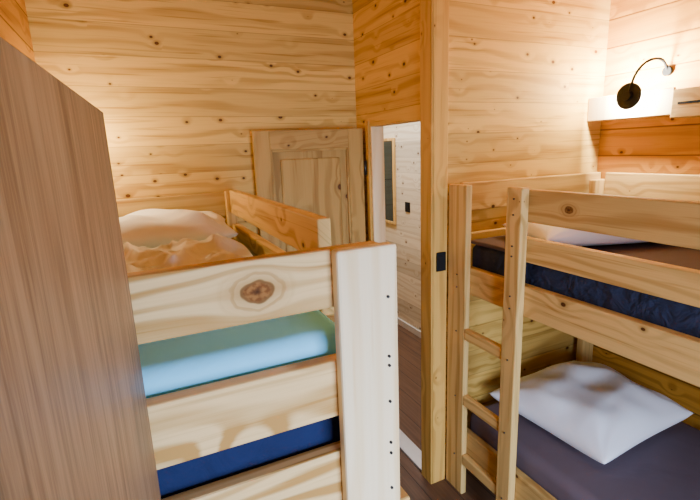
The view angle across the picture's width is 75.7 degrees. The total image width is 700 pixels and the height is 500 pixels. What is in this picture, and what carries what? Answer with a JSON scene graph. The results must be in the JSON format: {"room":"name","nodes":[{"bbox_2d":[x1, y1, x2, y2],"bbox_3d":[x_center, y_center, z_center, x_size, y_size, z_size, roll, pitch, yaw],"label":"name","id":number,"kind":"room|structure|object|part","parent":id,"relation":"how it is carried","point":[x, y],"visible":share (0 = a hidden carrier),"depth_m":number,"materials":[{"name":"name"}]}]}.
{"room":"bunk bedroom","nodes":[
{"label":"bunk bedroom","id":0,"kind":"room"},
{"bbox_2d":[0,0,35,62],"bbox_3d":[-0.575,0.322,0.449,0.100,2.620,3.870,-8,14,-24],"label":"wall","id":1,"kind":"structure","parent":0,"point":[14,25],"depth_m":1.65,"materials":[{"name":"orange wood"}]},
{"bbox_2d":[25,0,356,235],"bbox_3d":[-0.649,-0.119,2.450,1.516,2.620,0.100,-8,14,-24],"label":"wall","id":2,"kind":"structure","parent":0,"point":[181,88],"depth_m":2.21,"materials":[{"name":"brown wood"}]},
{"bbox_2d":[270,150,278,246],"bbox_3d":[-0.397,-0.124,2.439,0.012,0.815,0.014,-6,13,-18],"label":"trim","id":3,"kind":"structure","parent":2,"relation":"attached to","point":[271,152],"depth_m":2.38,"materials":[{"name":"brown wood"}]},
{"bbox_2d":[251,129,347,245],"bbox_3d":[-0.227,0.242,2.582,0.515,1.803,0.036,-6,13,-18],"label":"door","id":4,"kind":"structure","parent":2,"relation":"in","point":[311,138],"depth_m":2.37,"materials":[{"name":"brown wood"}]},
{"bbox_3d":[-0.430,0.265,2.516,0.085,1.803,0.036,-6,13,-18],"label":"lock stile","id":5,"kind":"part","parent":4,"relation":"part of","materials":[{"name":"beige wood"}]},
{"bbox_2d":[272,148,345,152],"bbox_3d":[-0.214,-0.537,2.416,0.406,0.012,0.014,-6,13,-18],"label":"trim","id":6,"kind":"structure","parent":2,"relation":"attached to","point":[319,149],"depth_m":2.41,"materials":[{"name":"brown wood"}]},
{"bbox_2d":[346,147,351,243],"bbox_3d":[-0.002,-0.167,2.567,0.012,0.815,0.014,-6,13,-18],"label":"trim","id":7,"kind":"structure","parent":2,"relation":"attached to","point":[347,154],"depth_m":2.53,"materials":[{"name":"brown wood"}]},
{"bbox_2d":[352,0,419,240],"bbox_3d":[-0.188,-0.329,3.318,0.080,2.620,2.640,-8,14,-24],"label":"wall","id":8,"kind":"structure","parent":0,"point":[386,33],"depth_m":2.23,"materials":[{"name":"beige wood"}]},
{"bbox_2d":[365,121,372,240],"bbox_3d":[0.129,0.197,2.666,0.012,1.852,0.035,-8,14,-24],"label":"trim","id":9,"kind":"structure","parent":8,"relation":"attached to","point":[367,123],"depth_m":2.53,"materials":[{"name":"brown wood"}]},
{"bbox_2d":[370,126,385,242],"bbox_3d":[0.182,0.204,2.665,0.076,1.807,0.013,-8,14,-24],"label":"trim","id":10,"kind":"structure","parent":8,"relation":"attached to","point":[377,133],"depth_m":2.53,"materials":[{"name":"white wood"}]},
{"bbox_2d":[399,429,421,471],"bbox_3d":[0.318,1.136,2.649,0.090,0.013,0.491,-8,14,-24],"label":"trim","id":11,"kind":"structure","parent":8,"relation":"attached to","point":[406,445],"depth_m":2.58,"materials":[{"name":"wood"}]},
{"bbox_2d":[420,0,433,483],"bbox_3d":[0.356,-0.075,2.080,0.014,2.620,0.086,-8,14,-24],"label":"trim","id":12,"kind":"structure","parent":8,"relation":"attached to","point":[426,6],"depth_m":2.06,"materials":[{"name":"brown wood"}]},
{"bbox_2d":[383,122,420,330],"bbox_3d":[0.707,-0.453,3.723,0.080,2.620,2.640,-8,14,-24],"label":"wall","id":13,"kind":"structure","parent":0,"point":[406,234],"depth_m":4.10,"materials":[{"name":"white wood"}]},
{"bbox_2d":[392,138,395,224],"bbox_3d":[0.412,-0.633,4.191,0.021,0.800,0.025,-8,14,-24],"label":"frame","id":14,"kind":"object","parent":13,"relation":"attached to","point":[393,139],"visible":1,"depth_m":4.17,"materials":[{"name":"brown wood"}]},
{"bbox_2d":[405,202,409,212],"bbox_3d":[0.516,-0.386,4.051,0.012,0.090,0.076,-8,14,-24],"label":"light switch","id":15,"kind":"object","parent":13,"relation":"attached to","point":[407,204],"visible":1,"depth_m":4.04,"materials":[{"name":"black plastic"}]},
{"bbox_2d":[397,317,420,337],"bbox_3d":[0.712,0.801,3.981,0.015,0.060,2.620,-8,14,-24],"label":"baseboard","id":16,"kind":"structure","parent":13,"relation":"attached to","point":[400,322],"depth_m":4.27,"materials":[{"name":"white wood"}]},
{"bbox_3d":[0.374,-0.278,4.386,0.021,0.025,0.225,-8,14,-24],"label":"frame","id":17,"kind":"object","parent":13,"relation":"attached to","visible":0},
{"bbox_2d":[384,141,392,220],"bbox_3d":[0.361,-0.656,4.303,0.010,0.750,0.225,-8,14,-24],"label":"glass","id":18,"kind":"object","parent":17,"relation":"on","point":[388,171],"visible":0.64,"depth_m":4.28,"materials":[{"name":"grey glass"}]},
{"bbox_2d":[397,324,495,499],"bbox_3d":[0.352,1.276,2.178,3.300,0.060,6.100,-8,14,-24],"label":"floor","id":19,"kind":"structure","parent":0,"point":[412,480],"depth_m":2.77,"materials":[{"name":"brown wood"}]},
{"bbox_2d":[0,37,160,499],"bbox_3d":[-0.288,0.744,0.478,0.276,1.763,0.620,-7,13,-21],"label":"wardrobe","id":20,"kind":"object","parent":19,"relation":"on","point":[75,424],"visible":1,"depth_m":0.28,"materials":[{"name":"brown wood"}]},
{"bbox_2d":[116,190,409,499],"bbox_3d":[-0.555,0.622,1.623,0.800,1.525,1.681,-8,14,-24],"label":"bunk bed","id":21,"kind":"object","parent":19,"relation":"on","point":[253,392],"visible":0.69,"depth_m":0.86,"materials":[{"name":"brown wood"}]},
{"bbox_2d":[119,209,237,247],"bbox_3d":[-0.810,-0.094,1.904,0.600,0.140,0.480,-7,13,-20],"label":"pillow","id":22,"kind":"object","parent":21,"relation":"on","point":[150,228],"visible":0.55,"depth_m":1.76,"materials":[{"name":"white fabric"}]},
{"bbox_2d":[123,233,252,272],"bbox_3d":[-0.557,0.047,1.314,0.633,0.102,0.735,-8,14,-24],"label":"duvet","id":23,"kind":"object","parent":21,"relation":"on","point":[216,247],"visible":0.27,"depth_m":1.40,"materials":[{"name":"beige fabric"}]},
{"bbox_3d":[-0.590,0.437,2.474,0.050,1.520,0.040,-8,14,-24],"label":"head post","id":24,"kind":"part","parent":21,"relation":"part of","materials":[{"name":"brown wood"}]},
{"bbox_3d":[-0.615,0.200,1.519,0.648,0.278,1.535,-8,14,-24],"label":"mattress","id":25,"kind":"part","parent":21,"relation":"part of","materials":[{"name":"teal fabric"}]},
{"bbox_3d":[0.055,0.735,1.016,0.127,1.522,0.032,-8,14,-24],"label":"foot post","id":26,"kind":"part","parent":21,"relation":"part of","materials":[{"name":"brown wood"}]},
{"bbox_2d":[348,128,365,242],"bbox_3d":[0.057,0.211,2.674,0.085,1.803,0.036,-6,13,-18],"label":"stile","id":27,"kind":"object","parent":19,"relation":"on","point":[355,136],"visible":0.36,"depth_m":2.53,"materials":[{"name":"brown wood"}]},
{"bbox_2d":[364,161,366,174],"bbox_3d":[0.086,-0.460,2.521,0.014,0.080,0.014,-6,13,-18],"label":"pin","id":28,"kind":"object","parent":27,"relation":"attached to","point":[365,166],"visible":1,"depth_m":2.52,"materials":[{"name":"metal"}]},
{"bbox_3d":[-0.185,0.300,2.609,0.430,0.100,0.036,-6,13,-18],"label":"rail","id":29,"kind":"object","parent":27,"relation":"attached to","visible":0},
{"bbox_2d":[273,150,348,251],"bbox_3d":[-0.202,-0.147,2.512,0.430,0.815,0.021,-6,13,-18],"label":"panel","id":30,"kind":"object","parent":29,"relation":"on","point":[277,156],"depth_m":2.46,"materials":[{"name":"brown wood"}]},
{"bbox_3d":[-0.200,-0.146,2.506,0.330,0.715,0.008,-6,13,-18],"label":"raised field","id":31,"kind":"part","parent":30,"relation":"part of","materials":[{"name":"beige wood"}]},
{"bbox_2d":[446,172,699,499],"bbox_3d":[1.338,0.564,1.520,1.006,1.542,1.988,-8,14,-24],"label":"bunk bed","id":32,"kind":"object","parent":19,"relation":"on","point":[638,302],"visible":0.93,"depth_m":1.74,"materials":[{"name":"brown wood"}]},
{"bbox_3d":[0.513,0.461,2.143,0.031,1.535,0.125,-8,14,-24],"label":"post","id":33,"kind":"part","parent":32,"relation":"part of","materials":[{"name":"brown wood"}]},
{"bbox_3d":[0.958,1.111,1.443,0.035,0.135,1.980,-8,14,-24],"label":"rail","id":34,"kind":"part","parent":32,"relation":"part of","materials":[{"name":"brown wood"}]},
{"bbox_3d":[0.655,0.519,1.841,0.037,1.542,0.077,-8,14,-24],"label":"ladder post","id":35,"kind":"part","parent":32,"relation":"part of","materials":[{"name":"brown wood"}]},
{"bbox_2d":[502,222,647,245],"bbox_3d":[1.035,-0.112,1.931,0.620,0.142,0.400,-3,13,-5],"label":"pillow","id":36,"kind":"object","parent":32,"relation":"on","point":[546,232],"visible":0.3,"depth_m":1.75,"materials":[{"name":"white fabric"}]},
{"bbox_3d":[0.927,0.297,1.263,0.035,0.125,1.980,-8,14,-24],"label":"rail","id":37,"kind":"part","parent":32,"relation":"part of","materials":[{"name":"brown wood"}]},
{"bbox_3d":[1.352,0.976,1.591,0.818,0.145,1.875,-8,14,-24],"label":"mattress","id":38,"kind":"part","parent":32,"relation":"part of","materials":[{"name":"fabric"}]},
{"bbox_3d":[1.350,0.155,1.423,0.883,0.180,1.875,-8,14,-24],"label":"mattress","id":39,"kind":"part","parent":32,"relation":"part of","materials":[{"name":"fabric"}]},
{"bbox_3d":[1.347,0.357,2.549,0.092,1.500,0.040,-8,14,-24],"label":"post","id":40,"kind":"part","parent":32,"relation":"part of","materials":[{"name":"brown wood"}]},
{"bbox_2d":[489,361,693,463],"bbox_3d":[1.106,0.688,2.105,0.640,0.209,0.600,-9,14,-27],"label":"pillow","id":41,"kind":"object","parent":32,"relation":"on","point":[598,411],"visible":0.95,"depth_m":1.95,"materials":[{"name":"white fabric"}]},
{"bbox_2d":[445,0,610,475],"bbox_3d":[0.849,-0.147,2.319,1.090,2.620,0.080,-8,14,-24],"label":"wall partition","id":42,"kind":"structure","parent":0,"point":[524,74],"depth_m":2.18,"materials":[{"name":"beige wood"}]},
{"bbox_2d":[432,0,448,482],"bbox_3d":[0.408,-0.074,2.067,0.081,2.620,0.018,-8,14,-24],"label":"wall post","id":43,"kind":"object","parent":42,"relation":"attached to","point":[441,7],"depth_m":2.04,"materials":[{"name":"brown wood"}]},
{"bbox_2d":[436,252,445,271],"bbox_3d":[0.423,0.055,2.083,0.052,0.090,0.012,-8,14,-24],"label":"light switch","id":44,"kind":"object","parent":42,"relation":"attached to","point":[441,256],"visible":1,"depth_m":2.08,"materials":[{"name":"black plastic"}]},
{"bbox_2d":[592,0,699,429],"bbox_3d":[2.033,0.051,1.220,0.100,2.620,3.110,-8,14,-24],"label":"wall","id":45,"kind":"structure","parent":0,"point":[639,31],"depth_m":2.17,"materials":[{"name":"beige wood"}]},
{"bbox_2d":[587,86,699,120],"bbox_3d":[1.470,-0.648,1.974,0.123,0.130,0.878,-8,14,-24],"label":"wall shelf","id":46,"kind":"object","parent":45,"relation":"attached to","point":[672,102],"depth_m":2.04,"materials":[{"name":"beige wood"}]},
{"bbox_2d":[616,57,672,109],"bbox_3d":[1.366,-0.768,2.073,0.220,0.224,0.101,1,13,12],"label":"reading lamp","id":47,"kind":"object","parent":45,"relation":"attached to","point":[629,95],"visible":1,"depth_m":2.07,"materials":[{"name":"black plastic"}]}
]}

